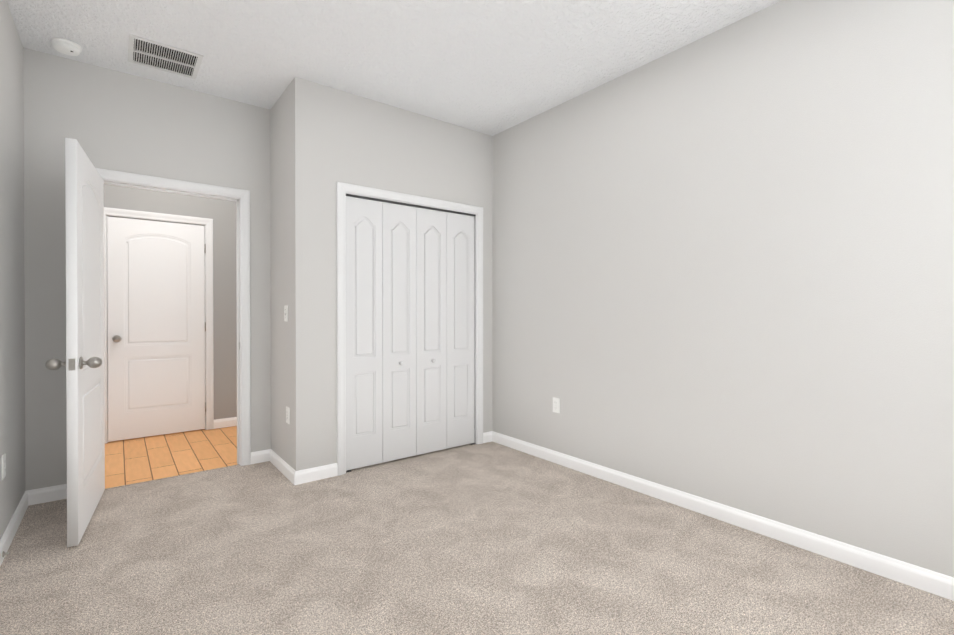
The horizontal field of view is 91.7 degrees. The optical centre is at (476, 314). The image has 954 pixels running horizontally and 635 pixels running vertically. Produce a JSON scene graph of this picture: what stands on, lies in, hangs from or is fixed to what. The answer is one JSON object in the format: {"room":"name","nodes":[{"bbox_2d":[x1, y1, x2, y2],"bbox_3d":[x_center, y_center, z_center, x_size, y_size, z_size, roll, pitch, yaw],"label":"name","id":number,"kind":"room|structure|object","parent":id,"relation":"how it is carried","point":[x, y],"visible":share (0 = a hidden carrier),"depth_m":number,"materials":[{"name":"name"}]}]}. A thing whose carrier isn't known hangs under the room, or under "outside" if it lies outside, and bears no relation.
{"room":"empty bedroom","nodes":[
{"label":"empty bedroom","id":0,"kind":"room"},
{"bbox_2d":[0,0,25,538],"bbox_3d":[-1.362,-0.216,0.934,0.115,2.775,4.880,0,0,-38],"label":"wall","id":1,"kind":"structure","parent":0,"point":[12,380],"depth_m":2.47,"materials":[{"name":"grey paint"}]},
{"bbox_2d":[2,453,5,479],"bbox_3d":[-2.316,0.744,2.268,0.007,0.115,0.070,0,0,-38],"label":"electrical outlet","id":2,"kind":"object","parent":1,"relation":"attached to","point":[3,465],"visible":0.98,"depth_m":2.26,"materials":[{"name":"white plastic"}]},
{"bbox_2d":[0,490,31,566],"bbox_3d":[-1.311,1.126,0.981,0.014,0.090,4.650,0,0,-38],"label":"baseboard","id":3,"kind":"structure","parent":1,"relation":"attached to","point":[6,540],"depth_m":2.45,"materials":[{"name":"white wood"}]},
{"bbox_2d":[23,47,270,490],"bbox_3d":[-1.535,-0.231,3.815,3.143,2.775,0.115,0,0,-38],"label":"wall","id":4,"kind":"structure","parent":0,"point":[109,119],"depth_m":3.02,"materials":[{"name":"grey paint"}]},
{"bbox_2d":[32,484,66,500],"bbox_3d":[-3.238,1.118,2.583,1.586,0.090,0.014,0,0,-38],"label":"baseboard","id":5,"kind":"structure","parent":4,"relation":"attached to","point":[41,494],"depth_m":2.87,"materials":[{"name":"white wood"}]},
{"bbox_2d":[45,138,104,546],"bbox_3d":[-2.233,0.140,2.657,0.222,2.025,0.867,0,0,-32],"label":"bedroom door","id":6,"kind":"structure","parent":4,"relation":"in","point":[83,363],"depth_m":2.44,"materials":[{"name":"white painted wood"},{"name":"satin nickel knobs"}]},
{"bbox_2d":[105,464,239,489],"bbox_3d":[-2.163,1.159,3.300,0.855,0.007,0.012,0,0,-38],"label":"trim","id":7,"kind":"structure","parent":4,"relation":"attached to","point":[171,477],"depth_m":3.29,"materials":[{"name":"wood"}]},
{"bbox_2d":[96,168,250,465],"bbox_3d":[-2.175,0.104,3.310,0.993,2.109,0.132,0,0,-38],"label":"door frame","id":8,"kind":"structure","parent":4,"relation":"attached to","point":[241,194],"depth_m":3.54,"materials":[{"name":"white wood"}]},
{"bbox_2d":[251,450,263,463],"bbox_3d":[-1.080,1.109,4.257,1.891,0.090,0.014,0,0,-38],"label":"baseboard","id":9,"kind":"structure","parent":4,"relation":"attached to","point":[258,455],"depth_m":3.60,"materials":[{"name":"white wood"}]},
{"bbox_2d":[104,184,236,419],"bbox_3d":[-2.924,-0.235,4.522,4.470,2.775,0.115,0,0,-38],"label":"wall","id":10,"kind":"structure","parent":0,"point":[221,213],"depth_m":4.69,"materials":[{"name":"grey paint"}]},
{"bbox_2d":[107,216,205,441],"bbox_3d":[-3.022,0.133,4.405,0.768,2.025,0.213,0,0,-38],"label":"hall door","id":11,"kind":"structure","parent":10,"relation":"in","point":[156,326],"depth_m":4.37,"materials":[{"name":"white wood"}]},
{"bbox_2d":[104,207,213,443],"bbox_3d":[-3.041,0.099,4.423,0.904,2.109,0.132,0,0,-38],"label":"door frame","id":12,"kind":"structure","parent":10,"relation":"attached to","point":[208,222],"depth_m":4.61,"materials":[{"name":"white wood"}]},
{"bbox_2d":[214,417,236,428],"bbox_3d":[-1.884,1.104,5.255,1.938,0.090,0.014,0,0,-38],"label":"baseboard","id":13,"kind":"structure","parent":10,"relation":"attached to","point":[226,422],"depth_m":4.72,"materials":[{"name":"white wood"}]},
{"bbox_2d":[105,426,237,488],"bbox_3d":[-2.654,1.206,4.182,4.700,0.096,1.995,0,0,-38],"label":"floor","id":14,"kind":"structure","parent":0,"point":[136,460],"depth_m":3.81,"materials":[{"name":"orange tile"}]},
{"bbox_2d":[270,84,290,465],"bbox_3d":[-1.424,-0.230,3.490,0.115,2.775,0.535,0,0,-38],"label":"wall","id":15,"kind":"structure","parent":0,"point":[280,265],"depth_m":3.44,"materials":[{"name":"grey paint"}]},
{"bbox_2d":[264,449,299,484],"bbox_3d":[-1.442,1.113,3.402,0.030,0.090,0.664,0,0,-38],"label":"baseboard","id":16,"kind":"structure","parent":15,"relation":"attached to","point":[292,475],"depth_m":3.37,"materials":[{"name":"white wood"}]},
{"bbox_2d":[284,305,287,321],"bbox_3d":[-1.376,-0.006,3.323,0.015,0.115,0.070,0,0,-38],"label":"light switch","id":17,"kind":"object","parent":15,"relation":"attached to","point":[286,313],"visible":1,"depth_m":3.31,"materials":[{"name":"white plastic"}]},
{"bbox_2d":[286,406,289,423],"bbox_3d":[-1.348,0.719,3.298,0.007,0.115,0.070,0,0,-38],"label":"electrical outlet","id":18,"kind":"object","parent":15,"relation":"attached to","point":[288,415],"visible":1,"depth_m":3.29,"materials":[{"name":"white plastic"}]},
{"bbox_2d":[290,77,491,470],"bbox_3d":[-0.583,-0.231,3.732,1.740,2.775,0.115,0,0,-38],"label":"wall","id":19,"kind":"structure","parent":0,"point":[336,135],"depth_m":3.31,"materials":[{"name":"grey paint"}]},
{"bbox_2d":[336,182,482,475],"bbox_3d":[-0.515,0.126,3.786,1.240,2.060,0.115,0,0,-38],"label":"door frame","id":20,"kind":"structure","parent":19,"relation":"attached to","point":[475,329],"depth_m":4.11,"materials":[{"name":"white wood"}]},
{"bbox_2d":[346,196,473,470],"bbox_3d":[-0.490,0.139,3.750,1.188,2.012,0.068,0,0,-38],"label":"closet doors","id":21,"kind":"structure","parent":19,"relation":"in","point":[409,331],"depth_m":3.70,"materials":[{"name":"white wood"}]},
{"bbox_2d":[346,194,475,472],"bbox_3d":[-0.499,0.136,3.764,1.200,2.040,0.040,0,0,-38],"label":"track rail","id":22,"kind":"object","parent":19,"relation":"attached to","point":[394,202],"visible":0.62,"depth_m":3.70,"materials":[{"name":"grey metal"}]},
{"bbox_2d":[7,0,780,135],"bbox_3d":[-0.075,-1.659,1.925,3.373,0.100,4.880,0,0,-38],"label":"ceiling","id":23,"kind":"structure","parent":0,"point":[491,67],"depth_m":2.75,"materials":[{"name":"white paint"}]},
{"bbox_2d":[50,38,81,55],"bbox_3d":[-2.454,-1.592,2.769,0.142,0.044,0.142,0,0,-38],"label":"smoke detector","id":24,"kind":"object","parent":23,"relation":"attached to","point":[66,47],"visible":1,"depth_m":2.74,"materials":[{"name":"white plastic"}]},
{"bbox_2d":[128,34,202,78],"bbox_3d":[-1.963,-1.609,2.916,0.372,0.011,0.360,0,0,-38],"label":"ceiling vent","id":25,"kind":"object","parent":23,"relation":"in","point":[160,56],"visible":1,"depth_m":2.90,"materials":[{"name":"white metal"}]},
{"bbox_2d":[0,442,953,634],"bbox_3d":[-0.049,1.216,1.907,3.373,0.100,4.795,0,0,-38],"label":"floor carpet","id":26,"kind":"object","parent":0,"point":[490,538],"visible":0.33,"depth_m":2.15,"materials":[{"name":"beige carpet"}]},
{"bbox_2d":[492,0,953,576],"bbox_3d":[0.627,-0.231,3.686,0.115,2.775,6.790,0,0,-38],"label":"wall","id":27,"kind":"structure","parent":0,"point":[722,264],"depth_m":2.47,"materials":[{"name":"grey paint"}]},
{"bbox_2d":[553,397,559,412],"bbox_3d":[0.615,0.707,3.606,0.007,0.115,0.070,0,0,-38],"label":"electrical outlet","id":28,"kind":"object","parent":27,"relation":"attached to","point":[556,405],"visible":1,"depth_m":3.60,"materials":[{"name":"white plastic"}]},
{"bbox_2d":[488,431,953,600],"bbox_3d":[1.354,1.117,2.637,0.030,0.090,4.000,0,0,-38],"label":"baseboard","id":29,"kind":"structure","parent":27,"relation":"attached to","point":[929,581],"depth_m":2.44,"materials":[{"name":"white wood"}]}
]}

